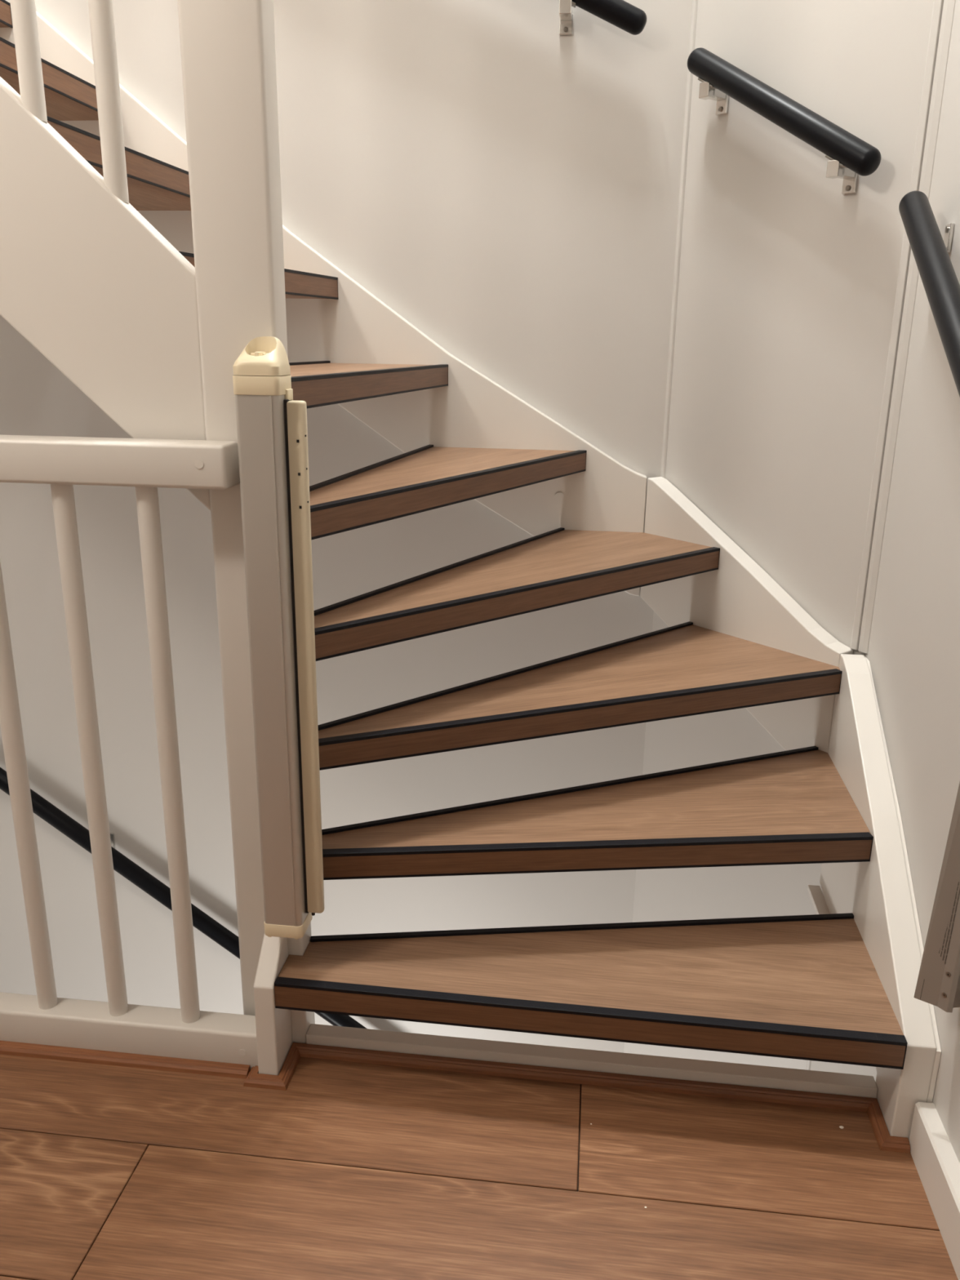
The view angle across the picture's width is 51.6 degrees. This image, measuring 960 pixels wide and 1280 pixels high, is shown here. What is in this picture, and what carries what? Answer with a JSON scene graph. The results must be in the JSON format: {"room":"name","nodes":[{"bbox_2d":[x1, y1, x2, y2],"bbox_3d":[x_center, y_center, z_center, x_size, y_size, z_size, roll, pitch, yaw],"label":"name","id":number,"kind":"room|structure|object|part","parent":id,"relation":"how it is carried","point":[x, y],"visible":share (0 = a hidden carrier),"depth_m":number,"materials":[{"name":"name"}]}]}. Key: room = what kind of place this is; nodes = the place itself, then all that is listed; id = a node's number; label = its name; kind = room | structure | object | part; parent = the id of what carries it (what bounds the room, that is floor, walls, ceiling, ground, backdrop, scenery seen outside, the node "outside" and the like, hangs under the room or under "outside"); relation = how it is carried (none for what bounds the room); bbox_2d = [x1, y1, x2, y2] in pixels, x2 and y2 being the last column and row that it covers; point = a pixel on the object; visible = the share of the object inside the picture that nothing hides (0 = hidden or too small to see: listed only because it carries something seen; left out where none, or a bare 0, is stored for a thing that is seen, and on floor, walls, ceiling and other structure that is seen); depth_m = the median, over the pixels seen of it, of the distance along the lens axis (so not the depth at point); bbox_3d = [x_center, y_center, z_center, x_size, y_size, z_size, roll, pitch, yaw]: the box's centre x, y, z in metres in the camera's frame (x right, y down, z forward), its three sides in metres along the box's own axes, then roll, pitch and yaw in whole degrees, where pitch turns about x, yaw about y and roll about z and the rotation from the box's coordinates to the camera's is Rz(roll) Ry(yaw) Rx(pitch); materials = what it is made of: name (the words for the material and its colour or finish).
{"room":"stair landing","nodes":[
{"label":"stair landing","id":0,"kind":"room"},
{"bbox_2d":[0,0,692,1053],"bbox_3d":[-1.036,-0.793,2.437,2.970,7.590,0.120,3,17,6],"label":"wall","id":1,"kind":"structure","parent":0,"point":[507,184],"depth_m":2.40,"materials":[{"name":"paint"}]},
{"bbox_2d":[0,767,366,1028],"bbox_3d":[-0.895,0.687,2.766,1.987,1.470,0.074,3,17,6],"label":"handrail","id":2,"kind":"object","parent":1,"relation":"attached to","point":[45,810],"visible":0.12,"depth_m":2.73,"materials":[{"name":"black metal"}]},
{"bbox_3d":[-1.036,0.571,2.784,0.027,0.066,0.006,3,17,6],"label":"wall plate","id":3,"kind":"part","parent":2,"relation":"part of","materials":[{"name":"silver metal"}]},
{"bbox_2d":[559,0,646,35],"bbox_3d":[-0.369,-1.596,2.006,1.435,0.688,0.074,3,17,6],"label":"handrail","id":4,"kind":"object","parent":1,"relation":"attached to","point":[621,14],"visible":1,"depth_m":2.00,"materials":[{"name":"black metal"}]},
{"bbox_3d":[0.176,-1.290,2.032,0.025,0.028,0.054,3,17,6],"label":"arm","id":5,"kind":"part","parent":4,"relation":"part of","materials":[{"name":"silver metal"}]},
{"bbox_3d":[0.179,-1.282,2.068,0.027,0.038,0.006,3,17,6],"label":"wall plate","id":6,"kind":"part","parent":4,"relation":"part of","materials":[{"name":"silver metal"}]},
{"bbox_2d":[0,1053,958,1279],"bbox_3d":[-1.125,1.284,0.204,3.246,0.260,3.379,3,17,6],"label":"floor","id":7,"kind":"structure","parent":0,"point":[352,1171],"depth_m":1.44,"materials":[{"name":"brown wood"}]},
{"bbox_2d":[0,435,257,1068],"bbox_3d":[-1.439,0.165,1.650,2.191,1.028,0.067,3,17,6],"label":"balustrade","id":8,"kind":"object","parent":7,"relation":"on","point":[146,464],"visible":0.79,"depth_m":1.54,"materials":[{"name":"white paint"}]},
{"bbox_3d":[-1.433,-0.297,1.509,2.191,0.061,0.066,3,17,6],"label":"rail","id":9,"kind":"part","parent":8,"relation":"part of","materials":[{"name":"white paint"}]},
{"bbox_3d":[-1.447,0.623,1.784,2.191,0.072,0.052,3,17,6],"label":"rail","id":10,"kind":"part","parent":8,"relation":"part of","materials":[{"name":"white paint"}]},
{"bbox_2d":[0,0,941,1140],"bbox_3d":[-0.722,-1.173,1.657,3.001,4.200,1.065,3,17,6],"label":"staircase","id":11,"kind":"structure","parent":7,"relation":"on","point":[141,260],"depth_m":1.66,"materials":[{"name":"brown wood"}]},
{"bbox_3d":[-0.324,-1.031,1.213,0.111,4.200,0.059,3,17,6],"label":"newel post","id":12,"kind":"part","parent":11,"relation":"part of","materials":[{"name":"white paint"}]},
{"bbox_2d":[232,336,324,939],"bbox_3d":[-0.288,0.029,1.466,0.092,0.913,0.066,3,17,6],"label":"gate","id":13,"kind":"object","parent":11,"relation":"attached to","point":[272,430],"visible":1,"depth_m":1.43,"materials":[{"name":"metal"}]},
{"bbox_3d":[-0.295,-0.384,1.342,0.064,0.050,0.065,3,17,6],"label":"lid","id":14,"kind":"part","parent":13,"relation":"part of","materials":[{"name":"beige plastic"}]},
{"bbox_2d":[623,0,933,1069],"bbox_3d":[0.651,-0.647,2.042,0.120,7.590,0.560,-12,21,-36],"label":"wall","id":15,"kind":"structure","parent":0,"point":[788,280],"depth_m":2.00,"materials":[{"name":"paint"}]},
{"bbox_2d":[660,0,697,478],"bbox_3d":[0.455,-2.353,1.710,0.011,4.140,0.010,3,17,6],"label":"trim","id":16,"kind":"structure","parent":15,"relation":"attached to","point":[694,9],"depth_m":2.16,"materials":[{"name":"paint"}]},
{"bbox_2d":[687,47,881,194],"bbox_3d":[0.572,-0.996,1.882,0.075,0.294,0.446,-12,21,-36],"label":"handrail","id":17,"kind":"object","parent":15,"relation":"attached to","point":[845,150],"visible":1,"depth_m":1.84,"materials":[{"name":"black metal"}]},
{"bbox_3d":[0.467,-1.101,1.994,0.054,0.028,0.025,-12,21,-36],"label":"arm","id":18,"kind":"part","parent":17,"relation":"part of","materials":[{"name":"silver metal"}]},
{"bbox_3d":[0.492,-1.090,2.018,0.006,0.038,0.027,-12,21,-36],"label":"wall plate","id":19,"kind":"part","parent":17,"relation":"part of","materials":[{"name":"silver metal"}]},
{"bbox_3d":[0.658,-0.857,1.811,0.054,0.028,0.025,-12,21,-36],"label":"arm","id":20,"kind":"part","parent":17,"relation":"part of","materials":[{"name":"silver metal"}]},
{"bbox_3d":[0.684,-0.846,1.835,0.006,0.038,0.027,-12,21,-36],"label":"wall plate","id":21,"kind":"part","parent":17,"relation":"part of","materials":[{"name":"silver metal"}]},
{"bbox_2d":[849,0,955,653],"bbox_3d":[0.789,-2.090,1.335,0.013,4.415,0.042,-12,21,-36],"label":"trim","id":22,"kind":"structure","parent":15,"relation":"attached to","point":[943,11],"depth_m":1.80,"materials":[{"name":"paint"}]},
{"bbox_2d":[810,0,959,1163],"bbox_3d":[0.601,0.002,-0.083,0.120,7.590,3.984,3,17,6],"label":"wall","id":23,"kind":"structure","parent":0,"point":[913,654],"depth_m":1.63,"materials":[{"name":"paint"}]},
{"bbox_2d":[0,1040,910,1153],"bbox_3d":[-0.941,0.680,1.724,3.219,0.012,0.098,3,17,6],"label":"trim","id":24,"kind":"structure","parent":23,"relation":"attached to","point":[886,1142],"depth_m":1.64,"materials":[{"name":"brown wood"}]},
{"bbox_2d":[306,1023,877,1097],"bbox_3d":[0.170,0.850,1.705,0.943,0.330,0.030,3,17,6],"label":"trim","id":25,"kind":"structure","parent":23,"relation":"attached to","point":[708,1071],"depth_m":1.65,"materials":[{"name":"white paint"}]},
{"bbox_2d":[805,1060,811,1070],"bbox_3d":[0.743,1.553,2.444,0.012,3.150,0.011,3,17,6],"label":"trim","id":26,"kind":"structure","parent":23,"relation":"attached to","point":[809,1062],"depth_m":2.26,"materials":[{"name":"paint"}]},
{"bbox_2d":[898,191,959,396],"bbox_3d":[0.650,-0.161,1.174,0.074,0.836,1.249,3,17,6],"label":"handrail","id":27,"kind":"object","parent":23,"relation":"attached to","point":[939,278],"visible":1,"depth_m":1.48,"materials":[{"name":"black metal"}]},
{"bbox_3d":[0.755,-0.648,1.602,0.006,0.044,0.027,3,17,6],"label":"wall plate","id":28,"kind":"part","parent":27,"relation":"part of","materials":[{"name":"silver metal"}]},
{"bbox_2d":[908,1102,959,1279],"bbox_3d":[0.471,1.210,-0.062,0.026,0.083,3.296,3,17,6],"label":"baseboard","id":29,"kind":"structure","parent":23,"relation":"attached to","point":[936,1162],"depth_m":1.40,"materials":[{"name":"white paint"}]},
{"bbox_2d":[913,782,959,1012],"bbox_3d":[0.654,0.131,1.283,0.062,0.805,0.028,3,17,6],"label":"mounting bracket","id":30,"kind":"object","parent":23,"relation":"attached to","point":[938,983],"visible":1,"depth_m":1.37,"materials":[{"name":"grey metal"}]}
]}

